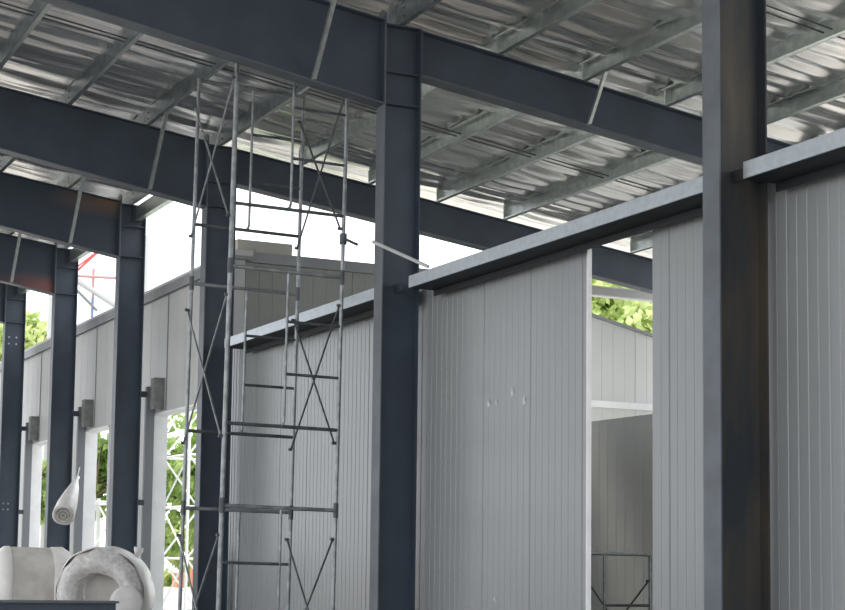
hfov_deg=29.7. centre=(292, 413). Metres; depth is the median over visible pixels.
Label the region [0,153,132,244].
ceiling
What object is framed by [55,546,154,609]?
roll
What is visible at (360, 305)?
rail
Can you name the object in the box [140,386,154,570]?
post
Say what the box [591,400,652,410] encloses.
trim
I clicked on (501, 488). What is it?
wall
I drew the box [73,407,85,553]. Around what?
post
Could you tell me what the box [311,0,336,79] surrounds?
brace
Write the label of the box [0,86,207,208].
rafter
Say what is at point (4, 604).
beam
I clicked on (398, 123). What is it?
steel column
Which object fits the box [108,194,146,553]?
steel column
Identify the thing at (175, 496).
tree
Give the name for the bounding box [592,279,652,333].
tree
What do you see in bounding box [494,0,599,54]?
purlin
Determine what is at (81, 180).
brace
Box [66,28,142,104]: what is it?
purlin
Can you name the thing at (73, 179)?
purlin
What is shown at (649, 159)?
purlin
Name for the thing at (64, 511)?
tube
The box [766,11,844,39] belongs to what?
rod
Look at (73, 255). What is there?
strut
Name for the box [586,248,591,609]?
trim
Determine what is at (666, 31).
purlin
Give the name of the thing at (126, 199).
purlin
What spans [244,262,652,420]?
wall
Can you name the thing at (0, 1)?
rod
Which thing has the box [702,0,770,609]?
steel column
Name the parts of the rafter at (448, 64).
plate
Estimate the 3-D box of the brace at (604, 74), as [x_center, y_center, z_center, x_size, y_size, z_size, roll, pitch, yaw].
[3.907,-4.030,20.185,0.070,0.621,0.418,3,-6,-23]
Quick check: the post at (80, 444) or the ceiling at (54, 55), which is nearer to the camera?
the ceiling at (54, 55)
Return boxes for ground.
[164,567,178,572]
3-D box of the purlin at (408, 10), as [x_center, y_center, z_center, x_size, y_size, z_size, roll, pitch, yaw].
[2.563,-5.135,16.596,0.097,0.246,6.350,3,-6,-23]
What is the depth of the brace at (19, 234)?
33.26 m
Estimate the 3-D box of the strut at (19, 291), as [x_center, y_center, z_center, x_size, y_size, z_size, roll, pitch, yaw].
[-5.754,-3.188,36.455,0.180,0.300,4.640,3,-6,-23]
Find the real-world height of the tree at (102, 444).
6.713 m
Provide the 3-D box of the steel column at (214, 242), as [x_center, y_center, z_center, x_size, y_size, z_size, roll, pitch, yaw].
[-1.226,-0.321,25.013,0.500,8.304,0.400,3,-6,-23]
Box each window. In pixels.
[29,440,46,546]
[82,425,109,550]
[150,403,196,609]
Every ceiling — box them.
[0,0,844,258]
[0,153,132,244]
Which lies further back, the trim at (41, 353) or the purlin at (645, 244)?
the trim at (41, 353)
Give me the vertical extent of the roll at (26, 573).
1.544 m
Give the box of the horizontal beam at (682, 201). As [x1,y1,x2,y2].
[409,176,702,295]
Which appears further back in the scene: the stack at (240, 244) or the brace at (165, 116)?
the stack at (240, 244)
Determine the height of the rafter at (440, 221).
1.822 m
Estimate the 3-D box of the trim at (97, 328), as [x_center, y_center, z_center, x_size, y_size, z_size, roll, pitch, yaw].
[-4.165,-0.766,33.531,0.012,2.130,0.040,3,-6,-23]
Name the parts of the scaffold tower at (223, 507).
frame, ladder post, frame, ladder post, frame, ladder post, frame, ladder post, frame, ladder post, frame, ladder post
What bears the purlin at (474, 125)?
on the rafter at (448, 64)
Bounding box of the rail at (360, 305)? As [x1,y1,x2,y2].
[224,288,373,353]
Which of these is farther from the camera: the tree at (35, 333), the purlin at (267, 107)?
the tree at (35, 333)
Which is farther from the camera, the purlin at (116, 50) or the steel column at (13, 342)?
the steel column at (13, 342)
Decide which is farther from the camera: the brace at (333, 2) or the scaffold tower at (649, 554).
the scaffold tower at (649, 554)
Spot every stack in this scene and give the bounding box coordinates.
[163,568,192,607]
[235,239,291,254]
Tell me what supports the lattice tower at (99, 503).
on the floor
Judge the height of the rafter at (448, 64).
1.822 m
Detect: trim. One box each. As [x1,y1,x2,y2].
[0,255,250,369]
[38,353,41,440]
[94,328,97,427]
[165,295,168,409]
[247,252,427,274]
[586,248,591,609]
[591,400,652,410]
[592,313,652,337]
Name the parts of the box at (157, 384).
plate, plate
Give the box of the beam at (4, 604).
[0,600,118,609]
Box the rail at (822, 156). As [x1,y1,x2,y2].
[743,128,844,191]
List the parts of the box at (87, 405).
plate, plate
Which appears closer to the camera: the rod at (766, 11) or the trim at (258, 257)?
the rod at (766, 11)
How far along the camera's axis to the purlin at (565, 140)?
24.23 m
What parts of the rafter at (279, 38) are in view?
plate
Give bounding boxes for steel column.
[0,284,26,547]
[44,243,78,550]
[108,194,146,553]
[192,133,237,609]
[369,10,421,609]
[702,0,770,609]
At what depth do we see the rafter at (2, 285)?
38.40 m
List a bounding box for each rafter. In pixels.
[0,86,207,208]
[0,171,120,258]
[0,232,55,294]
[0,283,5,323]
[39,0,385,107]
[237,149,651,293]
[417,30,791,165]
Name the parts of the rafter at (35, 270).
plate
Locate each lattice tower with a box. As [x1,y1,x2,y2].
[94,498,105,546]
[163,410,196,609]
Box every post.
[21,423,32,546]
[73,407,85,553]
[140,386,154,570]
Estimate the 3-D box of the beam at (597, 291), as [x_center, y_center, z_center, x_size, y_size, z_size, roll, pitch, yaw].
[6.688,-2.226,29.969,6.800,0.180,0.180,3,-6,-23]
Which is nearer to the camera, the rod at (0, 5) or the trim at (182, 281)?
the rod at (0, 5)
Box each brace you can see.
[10,233,21,282]
[68,178,84,242]
[148,111,168,189]
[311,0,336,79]
[587,71,607,124]
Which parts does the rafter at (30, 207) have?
plate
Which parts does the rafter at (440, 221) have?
plate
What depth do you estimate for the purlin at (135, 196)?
29.23 m
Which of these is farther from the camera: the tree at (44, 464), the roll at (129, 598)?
the tree at (44, 464)
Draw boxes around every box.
[28,416,38,440]
[81,399,93,427]
[150,377,164,409]
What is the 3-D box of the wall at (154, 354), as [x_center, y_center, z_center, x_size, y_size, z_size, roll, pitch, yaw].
[-4.590,1.386,34.589,0.250,6.500,18.700,3,-6,-23]
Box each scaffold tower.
[176,63,357,609]
[591,552,651,609]
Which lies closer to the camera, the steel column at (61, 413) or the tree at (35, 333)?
the steel column at (61, 413)
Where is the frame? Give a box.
[40,235,148,547]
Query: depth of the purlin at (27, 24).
21.70 m
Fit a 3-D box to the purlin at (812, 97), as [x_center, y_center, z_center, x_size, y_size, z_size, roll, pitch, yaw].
[7.350,-4.174,18.544,0.097,0.246,6.350,3,-6,-23]
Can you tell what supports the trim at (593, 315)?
attached to the wall at (622, 358)
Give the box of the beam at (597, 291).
[592,285,651,301]
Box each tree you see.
[0,310,46,361]
[40,450,98,524]
[95,432,107,521]
[164,411,196,556]
[164,518,193,586]
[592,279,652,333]
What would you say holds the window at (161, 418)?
in the wall at (154, 354)
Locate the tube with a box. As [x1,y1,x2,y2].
[52,467,79,524]
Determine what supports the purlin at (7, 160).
on the rafter at (85, 142)
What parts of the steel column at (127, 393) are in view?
cap plate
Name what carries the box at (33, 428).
attached to the wall at (154, 354)
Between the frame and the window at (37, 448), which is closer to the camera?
the window at (37, 448)
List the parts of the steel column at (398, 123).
cap plate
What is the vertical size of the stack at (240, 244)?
0.200 m
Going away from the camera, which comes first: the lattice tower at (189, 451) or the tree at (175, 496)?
the lattice tower at (189, 451)
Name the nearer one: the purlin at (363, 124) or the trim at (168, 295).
the purlin at (363, 124)
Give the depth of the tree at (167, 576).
52.19 m
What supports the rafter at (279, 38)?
on the steel column at (398, 123)
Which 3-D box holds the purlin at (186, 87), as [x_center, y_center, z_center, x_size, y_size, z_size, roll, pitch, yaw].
[-1.055,-4.882,21.987,0.097,0.246,6.360,3,-6,-23]
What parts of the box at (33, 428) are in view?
plate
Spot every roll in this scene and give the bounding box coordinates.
[0,546,70,599]
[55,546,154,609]
[110,586,143,609]
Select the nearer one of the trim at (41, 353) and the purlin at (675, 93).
the purlin at (675, 93)
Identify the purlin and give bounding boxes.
[0,0,51,69]
[0,93,65,171]
[8,177,65,234]
[64,193,129,247]
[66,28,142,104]
[66,114,144,187]
[130,133,217,204]
[144,56,229,124]
[218,7,396,145]
[297,38,497,164]
[368,64,582,183]
[397,0,441,25]
[436,90,664,201]
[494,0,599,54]
[502,150,674,219]
[579,9,701,80]
[629,233,651,253]
[661,18,844,106]
[767,75,844,124]
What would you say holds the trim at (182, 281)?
attached to the wall at (154, 354)
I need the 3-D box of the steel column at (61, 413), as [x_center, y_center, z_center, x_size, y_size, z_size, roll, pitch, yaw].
[-4.899,0.406,33.842,0.620,8.304,0.400,3,-6,-23]
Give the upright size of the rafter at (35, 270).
2.677 m
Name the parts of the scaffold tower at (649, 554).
ladder post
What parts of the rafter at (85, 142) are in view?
plate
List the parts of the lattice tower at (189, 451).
leg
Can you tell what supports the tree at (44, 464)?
on the ground
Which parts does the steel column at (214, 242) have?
cap plate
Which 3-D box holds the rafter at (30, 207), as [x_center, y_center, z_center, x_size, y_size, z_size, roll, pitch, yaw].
[-8.877,-4.572,27.340,12.250,2.677,0.220,3,-6,-23]
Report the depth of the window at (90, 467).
33.96 m
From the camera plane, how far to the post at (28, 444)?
38.27 m
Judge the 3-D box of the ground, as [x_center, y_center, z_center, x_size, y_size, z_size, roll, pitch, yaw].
[-27.249,7.061,64.115,300.000,0.240,260.000,3,-6,-23]
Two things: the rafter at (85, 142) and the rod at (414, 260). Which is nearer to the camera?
the rod at (414, 260)
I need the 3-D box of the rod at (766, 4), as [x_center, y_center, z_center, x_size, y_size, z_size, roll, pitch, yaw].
[6.776,-4.246,18.225,9.013,1.222,0.019,3,-6,-23]
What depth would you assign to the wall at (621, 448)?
25.82 m
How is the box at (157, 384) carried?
attached to the wall at (154, 354)
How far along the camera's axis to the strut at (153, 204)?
29.07 m
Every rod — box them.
[0,1,659,190]
[0,5,653,192]
[372,240,429,267]
[766,4,832,29]
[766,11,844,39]
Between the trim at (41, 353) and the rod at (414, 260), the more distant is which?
the trim at (41, 353)
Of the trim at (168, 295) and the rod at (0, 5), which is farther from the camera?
the trim at (168, 295)
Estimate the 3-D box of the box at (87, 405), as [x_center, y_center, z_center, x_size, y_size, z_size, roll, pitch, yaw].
[-4.354,-0.002,33.627,0.195,0.580,0.220,3,-6,-23]
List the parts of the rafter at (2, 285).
plate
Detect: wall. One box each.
[0,260,244,556]
[227,171,844,609]
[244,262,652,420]
[591,414,652,609]
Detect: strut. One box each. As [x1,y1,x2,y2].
[15,287,29,295]
[66,248,90,263]
[132,196,172,222]
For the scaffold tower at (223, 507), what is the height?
7.740 m
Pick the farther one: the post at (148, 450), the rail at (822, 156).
the post at (148, 450)
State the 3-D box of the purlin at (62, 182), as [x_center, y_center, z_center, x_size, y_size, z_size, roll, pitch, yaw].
[-5.090,-4.098,31.518,0.097,0.246,4.780,3,-6,-23]
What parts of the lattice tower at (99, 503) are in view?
leg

